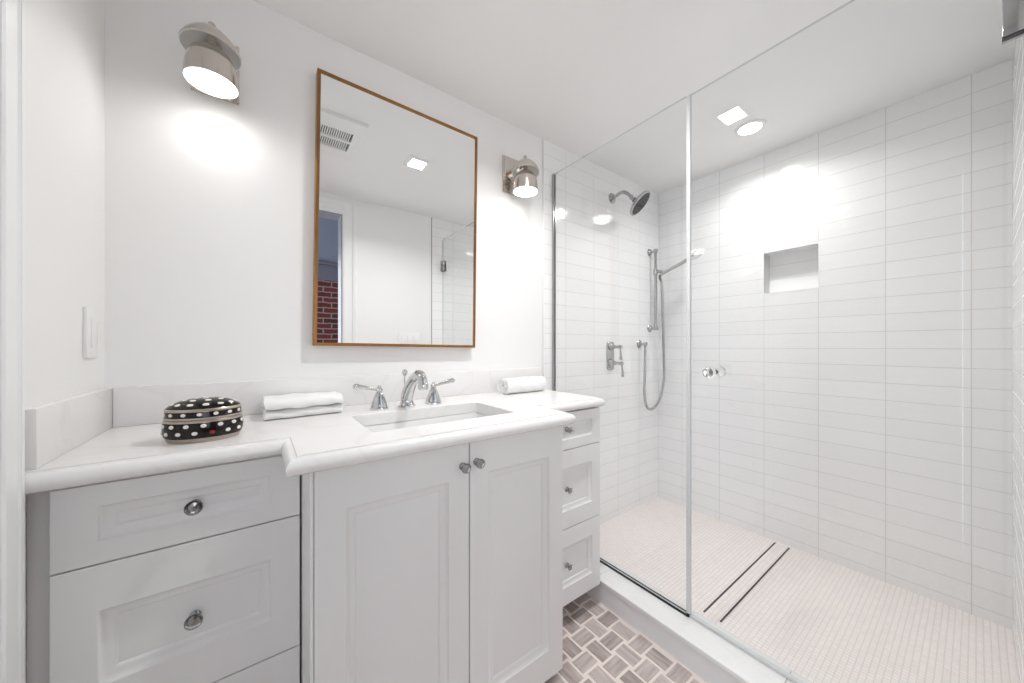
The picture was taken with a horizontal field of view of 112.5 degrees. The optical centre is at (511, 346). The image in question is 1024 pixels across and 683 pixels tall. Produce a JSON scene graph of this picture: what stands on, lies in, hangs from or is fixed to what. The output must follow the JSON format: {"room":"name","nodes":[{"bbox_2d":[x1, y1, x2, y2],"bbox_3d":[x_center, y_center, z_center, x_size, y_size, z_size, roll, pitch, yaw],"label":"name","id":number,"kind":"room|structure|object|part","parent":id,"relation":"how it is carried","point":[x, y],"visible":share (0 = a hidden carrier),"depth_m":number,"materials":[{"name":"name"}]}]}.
{"room":"bathroom","nodes":[
{"label":"bathroom","id":0,"kind":"room"},
{"bbox_2d":[25,0,104,682],"bbox_3d":[-0.697,-0.005,0.291,0.100,2.250,1.705,0,0,-36],"label":"wall","id":1,"kind":"structure","parent":0,"point":[65,39],"depth_m":0.72,"materials":[{"name":"paint"}]},
{"bbox_2d":[0,0,24,682],"bbox_3d":[-0.551,0.035,0.195,0.021,2.170,0.968,0,0,-36],"label":"trim","id":2,"kind":"structure","parent":1,"relation":"attached to","point":[12,12],"depth_m":0.55,"materials":[{"name":"paint"}]},
{"bbox_2d":[25,387,113,470],"bbox_3d":[-0.974,0.164,0.768,0.018,0.108,0.408,0,0,-36],"label":"side splash","id":3,"kind":"object","parent":1,"relation":"attached to","point":[53,429],"visible":0.8,"depth_m":0.69,"materials":[{"name":"white stone"}]},
{"bbox_2d":[83,307,97,357],"bbox_3d":[-1.033,-0.034,0.841,0.010,0.122,0.070,0,0,-36],"label":"dimmer switch","id":4,"kind":"object","parent":1,"relation":"attached to","point":[90,315],"visible":1,"depth_m":0.83,"materials":[{"name":"plastic"}]},
{"bbox_2d":[105,0,658,523],"bbox_3d":[-0.029,-0.005,1.776,2.936,2.250,0.106,0,0,-36],"label":"wall","id":5,"kind":"structure","parent":0,"point":[209,201],"depth_m":1.17,"materials":[{"name":"paint"}]},
{"bbox_2d":[178,21,241,104],"bbox_3d":[-0.864,-0.841,0.987,0.134,0.227,0.185,0,0,-36],"label":"wall sconce","id":6,"kind":"object","parent":5,"relation":"attached to","point":[212,63],"visible":1,"depth_m":0.95,"materials":[{"name":"silver metal"}]},
{"bbox_2d":[178,22,241,70],"bbox_3d":[-0.849,-0.866,0.967,0.134,0.072,0.134,0,0,-36],"label":"hood","id":7,"kind":"object","parent":6,"relation":"attached to","point":[207,34],"depth_m":0.96,"materials":[{"name":"silver metal"}]},
{"bbox_3d":[-0.850,-0.819,0.968,0.120,0.149,0.120,0,0,-36],"label":"lamp shade","id":8,"kind":"part","parent":6,"relation":"part of","materials":[{"name":"silver metal"}]},
{"bbox_3d":[-0.850,-0.770,0.968,0.112,0.087,0.112,0,0,-36],"label":"bulb","id":9,"kind":"part","parent":6,"relation":"part of","materials":[{"name":"white glass"}]},
{"bbox_3d":[-0.888,-0.865,1.019,0.088,0.048,0.086,0,0,-36],"label":"arm","id":10,"kind":"part","parent":6,"relation":"part of","materials":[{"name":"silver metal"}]},
{"bbox_3d":[-0.913,-0.863,1.054,0.114,0.182,0.019,0,0,-36],"label":"wall plate","id":11,"kind":"part","parent":6,"relation":"part of","materials":[{"name":"silver metal"}]},
{"bbox_2d":[113,367,539,426],"bbox_3d":[-0.469,0.164,1.382,1.524,0.108,0.018,0,0,-36],"label":"backsplash","id":12,"kind":"structure","parent":5,"relation":"attached to","point":[132,405],"depth_m":1.16,"materials":[{"name":"white stone"}]},
{"bbox_2d":[312,68,477,347],"bbox_3d":[-0.434,-0.486,1.395,0.646,0.970,0.038,1,-1,-36],"label":"wall mirror","id":13,"kind":"object","parent":5,"relation":"attached to","point":[395,185],"visible":1,"depth_m":1.34,"materials":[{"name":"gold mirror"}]},
{"bbox_2d":[502,155,539,196],"bbox_3d":[0.050,-0.841,1.661,0.134,0.227,0.185,0,0,-36],"label":"wall sconce","id":14,"kind":"object","parent":5,"relation":"attached to","point":[519,179],"visible":1,"depth_m":1.64,"materials":[{"name":"silver metal"}]},
{"bbox_3d":[0.001,-0.863,1.728,0.114,0.182,0.019,0,0,-36],"label":"wall plate","id":15,"kind":"part","parent":14,"relation":"part of","materials":[{"name":"silver metal"}]},
{"bbox_3d":[0.027,-0.865,1.693,0.088,0.048,0.086,0,0,-36],"label":"arm","id":16,"kind":"part","parent":14,"relation":"part of","materials":[{"name":"silver metal"}]},
{"bbox_3d":[0.065,-0.819,1.641,0.120,0.149,0.120,0,0,-36],"label":"lamp shade","id":17,"kind":"part","parent":14,"relation":"part of","materials":[{"name":"silver metal"}]},
{"bbox_3d":[0.065,-0.770,1.641,0.112,0.087,0.112,0,0,-36],"label":"bulb","id":18,"kind":"part","parent":14,"relation":"part of","materials":[{"name":"white glass"}]},
{"bbox_2d":[512,158,539,177],"bbox_3d":[0.065,-0.866,1.641,0.134,0.072,0.134,0,0,-36],"label":"hood","id":19,"kind":"object","parent":14,"relation":"attached to","point":[525,165],"depth_m":1.61,"materials":[{"name":"silver metal"}]},
{"bbox_2d":[543,139,543,376],"bbox_3d":[0.171,-0.456,1.860,0.006,1.348,0.008,0,0,-36],"label":"trim","id":20,"kind":"structure","parent":5,"relation":"attached to","point":[543,139],"depth_m":1.85,"materials":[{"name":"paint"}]},
{"bbox_2d":[606,342,623,376],"bbox_3d":[0.659,0.075,2.153,0.070,0.220,0.103,0,0,-36],"label":"shower valve","id":21,"kind":"object","parent":5,"relation":"attached to","point":[610,346],"visible":1,"depth_m":2.17,"materials":[{"name":"silver metal"}]},
{"bbox_3d":[0.631,0.057,2.191,0.070,0.183,0.009,0,0,-36],"label":"plate","id":22,"kind":"part","parent":21,"relation":"part of","materials":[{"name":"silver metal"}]},
{"bbox_3d":[0.662,0.130,2.150,0.054,0.110,0.095,0,0,-36],"label":"lever","id":23,"kind":"part","parent":21,"relation":"part of","materials":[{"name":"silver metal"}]},
{"bbox_3d":[0.658,0.029,2.155,0.044,0.104,0.083,0,0,-36],"label":"lever","id":24,"kind":"part","parent":21,"relation":"part of","materials":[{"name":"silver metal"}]},
{"bbox_2d":[609,190,650,215],"bbox_3d":[0.733,-0.897,2.112,0.153,0.188,0.256,0,0,-36],"label":"shower","id":25,"kind":"object","parent":5,"relation":"attached to","point":[640,201],"visible":1,"depth_m":2.06,"materials":[{"name":"silver metal"}]},
{"bbox_3d":[0.701,-0.930,2.129,0.032,0.102,0.168,0,0,-36],"label":"arm","id":26,"kind":"part","parent":25,"relation":"part of","materials":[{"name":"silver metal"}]},
{"bbox_2d":[637,340,647,348],"bbox_3d":[0.904,-0.018,2.360,0.056,0.062,0.060,0,0,-36],"label":"wall outlet","id":27,"kind":"object","parent":5,"relation":"attached to","point":[639,343],"depth_m":2.36,"materials":[{"name":"silver metal"}]},
{"bbox_2d":[637,274,664,410],"bbox_3d":[0.993,-0.033,2.398,0.262,0.952,0.074,0,0,-24],"label":"shower hose","id":28,"kind":"object","parent":5,"relation":"attached to","point":[639,342],"visible":1,"depth_m":2.39,"materials":[{"name":"silver metal"}]},
{"bbox_2d":[647,249,662,331],"bbox_3d":[1.017,-0.405,2.421,0.054,0.600,0.096,0,0,-36],"label":"slide bar","id":29,"kind":"object","parent":5,"relation":"attached to","point":[656,271],"visible":1,"depth_m":2.41,"materials":[{"name":"silver metal"}]},
{"bbox_3d":[1.017,-0.405,2.421,0.022,0.574,0.022,0,0,-36],"label":"rail","id":30,"kind":"part","parent":29,"relation":"part of","materials":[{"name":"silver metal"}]},
{"bbox_2d":[660,250,701,274],"bbox_3d":[1.113,-0.555,2.271,0.076,0.115,0.280,0,0,-36],"label":"shower","id":31,"kind":"object","parent":29,"relation":"attached to","point":[696,254],"visible":0.78,"depth_m":2.24,"materials":[{"name":"silver metal"}]},
{"bbox_2d":[544,592,706,682],"bbox_3d":[-0.044,1.149,0.741,1.685,0.062,1.655,0,0,-36],"label":"floor","id":32,"kind":"structure","parent":0,"point":[599,646],"depth_m":1.24,"materials":[{"name":"beige tile"}]},
{"bbox_2d":[27,455,299,682],"bbox_3d":[-0.805,0.664,0.876,0.418,0.812,0.430,0,0,-36],"label":"base cabinet","id":33,"kind":"object","parent":32,"relation":"on","point":[188,575],"visible":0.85,"depth_m":0.72,"materials":[{"name":"paint"}]},
{"bbox_3d":[-0.691,0.580,0.745,0.388,0.322,0.020,0,0,-36],"label":"drawer","id":34,"kind":"part","parent":33,"relation":"part of","materials":[{"name":"paint"}]},
{"bbox_3d":[-0.691,0.340,0.745,0.388,0.153,0.020,0,0,-36],"label":"drawer","id":35,"kind":"part","parent":33,"relation":"part of","materials":[{"name":"paint"}]},
{"bbox_3d":[-0.674,0.579,0.726,0.031,0.031,0.032,0,0,-36],"label":"knob","id":36,"kind":"part","parent":33,"relation":"part of","materials":[{"name":"silver metal"}]},
{"bbox_3d":[-0.674,0.339,0.726,0.031,0.031,0.032,0,0,-36],"label":"knob","id":37,"kind":"part","parent":33,"relation":"part of","materials":[{"name":"silver metal"}]},
{"bbox_3d":[-0.691,0.904,0.745,0.388,0.321,0.020,0,0,-36],"label":"drawer","id":38,"kind":"part","parent":33,"relation":"part of","materials":[{"name":"paint"}]},
{"bbox_2d":[300,426,562,682],"bbox_3d":[-0.285,0.674,1.154,0.742,0.832,0.600,0,0,-36],"label":"base cabinet","id":39,"kind":"object","parent":32,"relation":"on","point":[443,565],"visible":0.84,"depth_m":0.90,"materials":[{"name":"paint"}]},
{"bbox_2d":[25,389,604,493],"bbox_3d":[-0.302,0.237,1.135,1.536,0.038,0.614,0,0,-36],"label":"countertop","id":40,"kind":"structure","parent":39,"relation":"on","point":[308,444],"depth_m":0.82,"materials":[{"name":"white stone"}]},
{"bbox_2d":[160,396,243,443],"bbox_3d":[-0.739,0.169,0.822,0.149,0.098,0.118,0,0,-36],"label":"lidded box","id":41,"kind":"object","parent":40,"relation":"on","point":[200,419],"visible":1,"depth_m":0.78,"materials":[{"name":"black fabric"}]},
{"bbox_3d":[-0.739,0.143,0.822,0.143,0.046,0.112,0,0,-36],"label":"lid","id":42,"kind":"part","parent":41,"relation":"part of","materials":[{"name":"black ceramic"}]},
{"bbox_2d":[261,391,343,420],"bbox_3d":[-0.681,0.185,1.115,0.216,0.064,0.149,0,0,-39],"label":"folded towel","id":43,"kind":"object","parent":40,"relation":"on","point":[290,405],"visible":1,"depth_m":1.07,"materials":[{"name":"fabric"}]},
{"bbox_2d":[353,369,454,410],"bbox_3d":[-0.343,0.148,1.205,0.376,0.140,0.209,0,0,-36],"label":"faucet","id":44,"kind":"object","parent":40,"relation":"on","point":[379,402],"visible":1,"depth_m":1.20,"materials":[{"name":"silver metal"}]},
{"bbox_3d":[-0.489,0.171,1.186,0.118,0.094,0.063,0,0,-36],"label":"handle","id":45,"kind":"part","parent":44,"relation":"part of","materials":[{"name":"silver metal"}]},
{"bbox_3d":[-0.401,0.136,1.279,0.021,0.105,0.021,0,0,-36],"label":"lift rod","id":46,"kind":"part","parent":44,"relation":"part of","materials":[{"name":"silver metal"}]},
{"bbox_3d":[-0.345,0.148,1.203,0.062,0.140,0.207,0,0,-36],"label":"spout","id":47,"kind":"part","parent":44,"relation":"part of","materials":[{"name":"silver metal"}]},
{"bbox_3d":[-0.282,0.171,1.339,0.118,0.094,0.063,0,0,-36],"label":"handle","id":48,"kind":"part","parent":44,"relation":"part of","materials":[{"name":"silver metal"}]},
{"bbox_2d":[364,412,488,431],"bbox_3d":[-0.249,0.328,1.115,0.482,0.142,0.288,0,0,-36],"label":"sink","id":49,"kind":"object","parent":40,"relation":"in","point":[448,418],"visible":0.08,"depth_m":1.23,"materials":[{"name":"ceramic"}]},
{"bbox_2d":[497,376,545,393],"bbox_3d":[0.050,0.180,1.647,0.240,0.075,0.096,0,0,-36],"label":"rolled towel","id":50,"kind":"object","parent":40,"relation":"on","point":[532,383],"visible":1,"depth_m":1.60,"materials":[{"name":"fabric"}]},
{"bbox_3d":[-0.274,0.676,0.841,0.372,0.824,0.020,0,0,-36],"label":"door","id":51,"kind":"part","parent":39,"relation":"part of","materials":[{"name":"paint"}]},
{"bbox_3d":[-0.125,0.325,0.919,0.027,0.027,0.032,0,0,-36],"label":"knob","id":52,"kind":"part","parent":39,"relation":"part of","materials":[{"name":"silver metal"}]},
{"bbox_3d":[-0.090,0.321,0.945,0.027,0.027,0.032,0,0,-36],"label":"knob","id":53,"kind":"part","parent":39,"relation":"part of","materials":[{"name":"silver metal"}]},
{"bbox_3d":[0.022,0.676,1.060,0.358,0.824,0.020,0,0,-36],"label":"door","id":54,"kind":"part","parent":39,"relation":"part of","materials":[{"name":"paint"}]},
{"bbox_2d":[563,407,599,606],"bbox_3d":[0.119,0.643,1.536,0.357,0.770,0.464,0,0,-36],"label":"base cabinet","id":55,"kind":"object","parent":32,"relation":"on","point":[581,444],"visible":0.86,"depth_m":1.42,"materials":[{"name":"paint"}]},
{"bbox_3d":[0.228,0.870,1.349,0.027,0.027,0.032,0,0,-36],"label":"knob","id":56,"kind":"part","parent":55,"relation":"part of","materials":[{"name":"silver metal"}]},
{"bbox_3d":[0.228,0.567,1.349,0.027,0.027,0.032,0,0,-36],"label":"knob","id":57,"kind":"part","parent":55,"relation":"part of","materials":[{"name":"silver metal"}]},
{"bbox_3d":[0.228,0.328,1.349,0.027,0.027,0.032,0,0,-36],"label":"knob","id":58,"kind":"part","parent":55,"relation":"part of","materials":[{"name":"silver metal"}]},
{"bbox_3d":[0.232,0.876,1.384,0.356,0.300,0.020,0,0,-36],"label":"drawer","id":59,"kind":"part","parent":55,"relation":"part of","materials":[{"name":"paint"}]},
{"bbox_3d":[0.232,0.568,1.384,0.356,0.311,0.020,0,0,-36],"label":"drawer","id":60,"kind":"part","parent":55,"relation":"part of","materials":[{"name":"paint"}]},
{"bbox_3d":[0.232,0.335,1.384,0.356,0.148,0.020,0,0,-36],"label":"drawer","id":61,"kind":"part","parent":55,"relation":"part of","materials":[{"name":"paint"}]},
{"bbox_2d":[587,554,811,682],"bbox_3d":[0.638,1.070,1.283,0.155,0.100,1.479,0,0,-36],"label":"shower curb","id":62,"kind":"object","parent":32,"relation":"on","point":[711,657],"depth_m":1.23,"materials":[{"name":"stone"}]},
{"bbox_2d":[552,95,689,616],"bbox_3d":[0.450,0.032,1.594,0.022,1.975,0.754,0,0,-36],"label":"glass panel","id":63,"kind":"object","parent":62,"relation":"on","point":[684,612],"visible":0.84,"depth_m":1.30,"materials":[{"name":"clear glass"}]},
{"bbox_2d":[252,0,1014,193],"bbox_3d":[0.409,-1.170,1.181,2.936,0.080,1.585,0,0,-36],"label":"ceiling","id":64,"kind":"structure","parent":0,"point":[575,76],"depth_m":1.35,"materials":[{"name":"paint"}]},
{"bbox_2d":[735,119,765,135],"bbox_3d":[1.225,-1.126,1.760,0.132,0.008,0.132,0,0,-36],"label":"recessed light","id":65,"kind":"object","parent":64,"relation":"in","point":[750,127],"visible":1,"depth_m":1.75,"materials":[{"name":"plastic"}]},
{"bbox_2d":[600,497,1018,682],"bbox_3d":[1.127,1.145,1.648,1.086,0.070,1.585,0,0,-36],"label":"floor","id":66,"kind":"structure","parent":0,"point":[825,621],"depth_m":1.45,"materials":[{"name":"tile"}]},
{"bbox_2d":[703,542,789,621],"bbox_3d":[1.167,1.110,1.660,0.856,0.003,0.071,0,0,-36],"label":"linear drain","id":67,"kind":"object","parent":66,"relation":"on","point":[718,609],"visible":1,"depth_m":1.60,"materials":[{"name":"beige tile"}]},
{"bbox_2d":[659,59,1012,629],"bbox_3d":[1.578,-0.005,1.968,0.120,2.250,1.705,0,0,-36],"label":"wall","id":68,"kind":"structure","parent":0,"point":[861,421],"depth_m":1.68,"materials":[{"name":"white tile"}]},
{"bbox_2d":[763,243,818,293],"bbox_3d":[1.551,-0.431,1.908,0.008,0.242,0.250,0,0,-36],"label":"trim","id":69,"kind":"structure","parent":68,"relation":"attached to","point":[813,243],"depth_m":1.90,"materials":[{"name":"tile"}]},
{"bbox_2d":[1013,36,1023,682],"bbox_3d":[1.528,-0.005,0.946,1.173,2.250,0.120,0,0,-36],"label":"wall","id":70,"kind":"structure","parent":0,"point":[1018,53],"depth_m":1.13,"materials":[{"name":"white paint"}]},
{"bbox_2d":[690,0,1023,682],"bbox_3d":[0.890,0.034,1.000,0.109,1.970,0.724,0,0,-36],"label":"shower door","id":71,"kind":"structure","parent":70,"relation":"attached to","point":[1012,10],"depth_m":1.18,"materials":[{"name":"clear glass"}]},
{"bbox_3d":[0.701,0.090,1.207,0.049,0.041,0.041,0,0,-36],"label":"knob","id":72,"kind":"part","parent":71,"relation":"part of","materials":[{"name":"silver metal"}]},
{"bbox_3d":[0.749,0.090,1.242,0.049,0.041,0.041,0,0,-36],"label":"knob","id":73,"kind":"part","parent":71,"relation":"part of","materials":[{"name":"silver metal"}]},
{"bbox_3d":[0.889,0.029,1.002,0.010,1.959,0.720,0,0,-36],"label":"pane","id":74,"kind":"part","parent":71,"relation":"part of","materials":[{"name":"clear glass"}]}
]}

